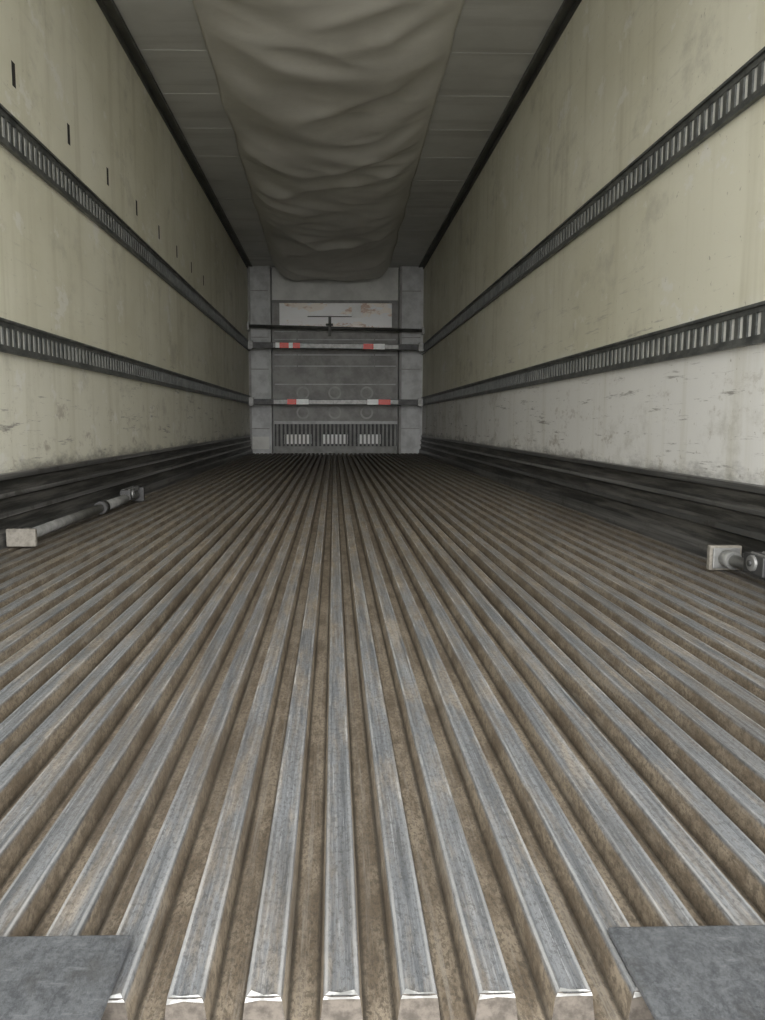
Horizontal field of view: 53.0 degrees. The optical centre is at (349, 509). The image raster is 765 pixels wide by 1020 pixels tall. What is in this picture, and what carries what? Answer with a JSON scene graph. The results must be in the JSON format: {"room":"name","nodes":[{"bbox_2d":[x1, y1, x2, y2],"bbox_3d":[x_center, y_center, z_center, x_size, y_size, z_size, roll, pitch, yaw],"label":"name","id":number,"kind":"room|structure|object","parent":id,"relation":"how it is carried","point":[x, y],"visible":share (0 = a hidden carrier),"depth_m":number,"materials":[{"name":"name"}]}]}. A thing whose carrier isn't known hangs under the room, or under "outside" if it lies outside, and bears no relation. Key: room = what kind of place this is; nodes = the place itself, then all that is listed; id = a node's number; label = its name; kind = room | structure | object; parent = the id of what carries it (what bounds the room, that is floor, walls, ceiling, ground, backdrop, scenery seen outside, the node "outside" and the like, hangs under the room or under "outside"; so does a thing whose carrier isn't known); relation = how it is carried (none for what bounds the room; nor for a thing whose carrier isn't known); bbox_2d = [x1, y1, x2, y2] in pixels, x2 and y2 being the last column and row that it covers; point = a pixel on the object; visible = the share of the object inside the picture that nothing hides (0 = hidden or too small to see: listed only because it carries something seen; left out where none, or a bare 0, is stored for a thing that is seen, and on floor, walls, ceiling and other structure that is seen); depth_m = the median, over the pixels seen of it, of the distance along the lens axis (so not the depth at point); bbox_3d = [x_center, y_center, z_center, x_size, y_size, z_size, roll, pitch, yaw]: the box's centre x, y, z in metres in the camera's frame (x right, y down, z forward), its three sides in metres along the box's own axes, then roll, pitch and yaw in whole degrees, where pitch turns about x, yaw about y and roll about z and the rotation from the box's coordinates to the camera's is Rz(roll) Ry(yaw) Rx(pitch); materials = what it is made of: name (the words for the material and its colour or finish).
{"room":"loading area","nodes":[
{"label":"loading area","id":0,"kind":"room"},
{"bbox_2d":[0,0,249,473],"bbox_3d":[-1.369,-1.529,5.817,0.061,2.850,10.960,0,7,-1],"label":"wall","id":1,"kind":"structure","parent":0,"point":[66,76],"depth_m":4.00,"materials":[{"name":"beige"}]},
{"bbox_2d":[0,103,249,350],"bbox_3d":[-1.326,-1.730,5.644,0.019,0.135,10.660,0,7,-1],"label":"track","id":2,"kind":"object","parent":1,"relation":"attached to","point":[15,137],"visible":0.98,"depth_m":3.80,"materials":[{"name":"metal"}]},
{"bbox_2d":[248,340,423,351],"bbox_3d":[-0.189,-2.289,10.707,2.451,0.146,0.080,0,7,-1],"label":"fitting","id":3,"kind":"object","parent":2,"relation":"attached to","point":[250,342],"visible":1,"depth_m":10.69,"materials":[{"name":"metal"}]},
{"bbox_2d":[253,342,418,349],"bbox_3d":[-0.189,-2.289,10.705,2.451,0.106,0.055,0,7,-1],"label":"tube","id":4,"kind":"object","parent":3,"relation":"attached to","point":[255,344],"visible":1,"depth_m":10.68,"materials":[{"name":"metal"}]},
{"bbox_2d":[275,342,384,348],"bbox_3d":[-0.268,-2.286,10.674,1.523,0.092,0.004,0,7,-1],"label":"tape","id":5,"kind":"object","parent":4,"relation":"attached to","point":[277,344],"visible":1,"depth_m":10.66,"materials":[{"name":"red plastic"}]},
{"bbox_2d":[0,317,249,403],"bbox_3d":[-1.326,-0.975,5.731,0.019,0.120,10.660,0,7,-1],"label":"track","id":6,"kind":"object","parent":1,"relation":"attached to","point":[16,338],"visible":0.96,"depth_m":3.80,"materials":[{"name":"metal"}]},
{"bbox_2d":[0,435,252,549],"bbox_3d":[-1.318,-0.333,5.830,0.038,0.292,10.710,0,7,-1],"label":"baseboard","id":7,"kind":"structure","parent":1,"relation":"attached to","point":[34,497],"depth_m":3.85,"materials":[{"name":"metal"}]},
{"bbox_2d":[96,0,251,268],"bbox_3d":[-1.305,-2.836,5.608,0.068,0.045,10.840,0,7,-1],"label":"trim","id":8,"kind":"structure","parent":1,"relation":"attached to","point":[109,8],"depth_m":5.29,"materials":[{"name":"metal"}]},
{"bbox_2d":[247,317,423,335],"bbox_3d":[-0.192,-2.587,10.819,2.501,0.260,0.090,0,7,-1],"label":"rail","id":9,"kind":"object","parent":1,"relation":"attached to","point":[328,327],"visible":1,"depth_m":10.81,"materials":[{"name":"metal"}]},
{"bbox_2d":[254,399,417,404],"bbox_3d":[-0.189,-1.522,10.793,2.450,0.085,0.055,0,7,-1],"label":"tube","id":10,"kind":"object","parent":1,"relation":"attached to","point":[256,401],"visible":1,"depth_m":10.77,"materials":[{"name":"metal"}]},
{"bbox_2d":[249,397,422,406],"bbox_3d":[-0.189,-1.522,10.795,2.450,0.125,0.080,0,7,-1],"label":"fitting","id":11,"kind":"object","parent":10,"relation":"attached to","point":[251,399],"visible":1,"depth_m":10.76,"materials":[{"name":"metal"}]},
{"bbox_2d":[287,399,390,404],"bbox_3d":[-0.147,-1.519,10.764,1.452,0.078,0.004,0,7,-1],"label":"tape","id":12,"kind":"object","parent":10,"relation":"attached to","point":[289,401],"visible":1,"depth_m":10.77,"materials":[{"name":"plastic"}]},
{"bbox_2d":[271,268,398,452],"bbox_3d":[-0.199,-2.151,11.236,2.500,2.850,0.100,0,7,-1],"label":"wall","id":13,"kind":"structure","parent":0,"point":[271,268],"depth_m":11.20,"materials":[{"name":"grey metal"}]},
{"bbox_2d":[247,265,423,454],"bbox_3d":[-0.196,-2.139,11.094,2.500,2.680,0.185,0,7,-1],"label":"bulkhead","id":14,"kind":"object","parent":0,"point":[370,303],"visible":0.98,"depth_m":11.08,"materials":[{"name":"metal"}]},
{"bbox_2d":[114,0,563,268],"bbox_3d":[-0.089,-2.901,5.635,2.500,0.082,10.860,0,7,-1],"label":"ceiling","id":15,"kind":"structure","parent":0,"point":[495,42],"depth_m":5.21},
{"bbox_2d":[192,0,464,280],"bbox_3d":[-0.160,-2.828,6.378,1.642,0.225,8.923,0,7,-1],"label":"chute","id":16,"kind":"object","parent":15,"relation":"hanging from","point":[329,105],"visible":1,"depth_m":5.23,"materials":[{"name":"fabric"}]},
{"bbox_2d":[0,453,764,1019],"bbox_3d":[-0.088,-0.164,5.899,2.500,0.120,10.960,0,7,-1],"label":"floor","id":17,"kind":"structure","parent":0,"point":[372,736],"depth_m":1.11,"materials":[{"name":"metal"}]},
{"bbox_2d":[0,935,131,1019],"bbox_3d":[-0.708,0.400,0.557,1.044,0.038,0.204,0,7,-1],"label":"plate","id":18,"kind":"object","parent":17,"relation":"on","point":[42,977],"visible":1,"depth_m":0.62,"materials":[{"name":"grey metal"}]},
{"bbox_2d":[6,486,144,546],"bbox_3d":[-1.195,-0.002,3.555,0.105,0.090,1.630,0,7,-1],"label":"bar","id":19,"kind":"object","parent":17,"relation":"on","point":[27,536],"visible":1,"depth_m":3.19,"materials":[{"name":"metal"}]},
{"bbox_2d":[608,925,764,1019],"bbox_3d":[0.749,0.397,0.587,1.040,0.038,0.206,0,7,-1],"label":"plate","id":20,"kind":"object","parent":17,"relation":"on","point":[679,972],"visible":1,"depth_m":0.62,"materials":[{"name":"grey metal"}]},
{"bbox_2d":[706,545,764,578],"bbox_3d":[1.155,0.215,1.669,0.098,0.089,1.360,0,7,-1],"label":"bar","id":21,"kind":"object","parent":17,"relation":"on","point":[719,557],"visible":1,"depth_m":2.27,"materials":[{"name":"metal"}]},
{"bbox_2d":[422,0,764,485],"bbox_3d":[1.190,-1.534,5.868,0.060,2.850,10.960,0,7,-1],"label":"wall","id":22,"kind":"structure","parent":0,"point":[689,245],"depth_m":3.42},
{"bbox_2d":[419,0,581,268],"bbox_3d":[1.127,-2.841,5.657,0.068,0.045,10.840,0,7,-1],"label":"trim","id":23,"kind":"structure","parent":22,"relation":"attached to","point":[568,8],"depth_m":5.30,"materials":[{"name":"metal"}]},
{"bbox_2d":[419,435,764,578],"bbox_3d":[1.143,-0.339,5.879,0.038,0.292,10.710,0,7,-1],"label":"baseboard","id":24,"kind":"structure","parent":22,"relation":"attached to","point":[690,513],"depth_m":3.19,"materials":[{"name":"metal"}]},
{"bbox_2d":[421,301,764,405],"bbox_3d":[1.152,-0.959,5.783,0.019,0.120,10.660,0,7,-1],"label":"track","id":25,"kind":"object","parent":22,"relation":"attached to","point":[744,326],"visible":0.96,"depth_m":3.12,"materials":[{"name":"metal"}]},
{"bbox_2d":[422,46,764,354],"bbox_3d":[1.152,-1.686,5.699,0.019,0.130,10.660,0,7,-1],"label":"track","id":26,"kind":"object","parent":22,"relation":"attached to","point":[745,87],"visible":0.98,"depth_m":3.12,"materials":[{"name":"metal"}]}
]}

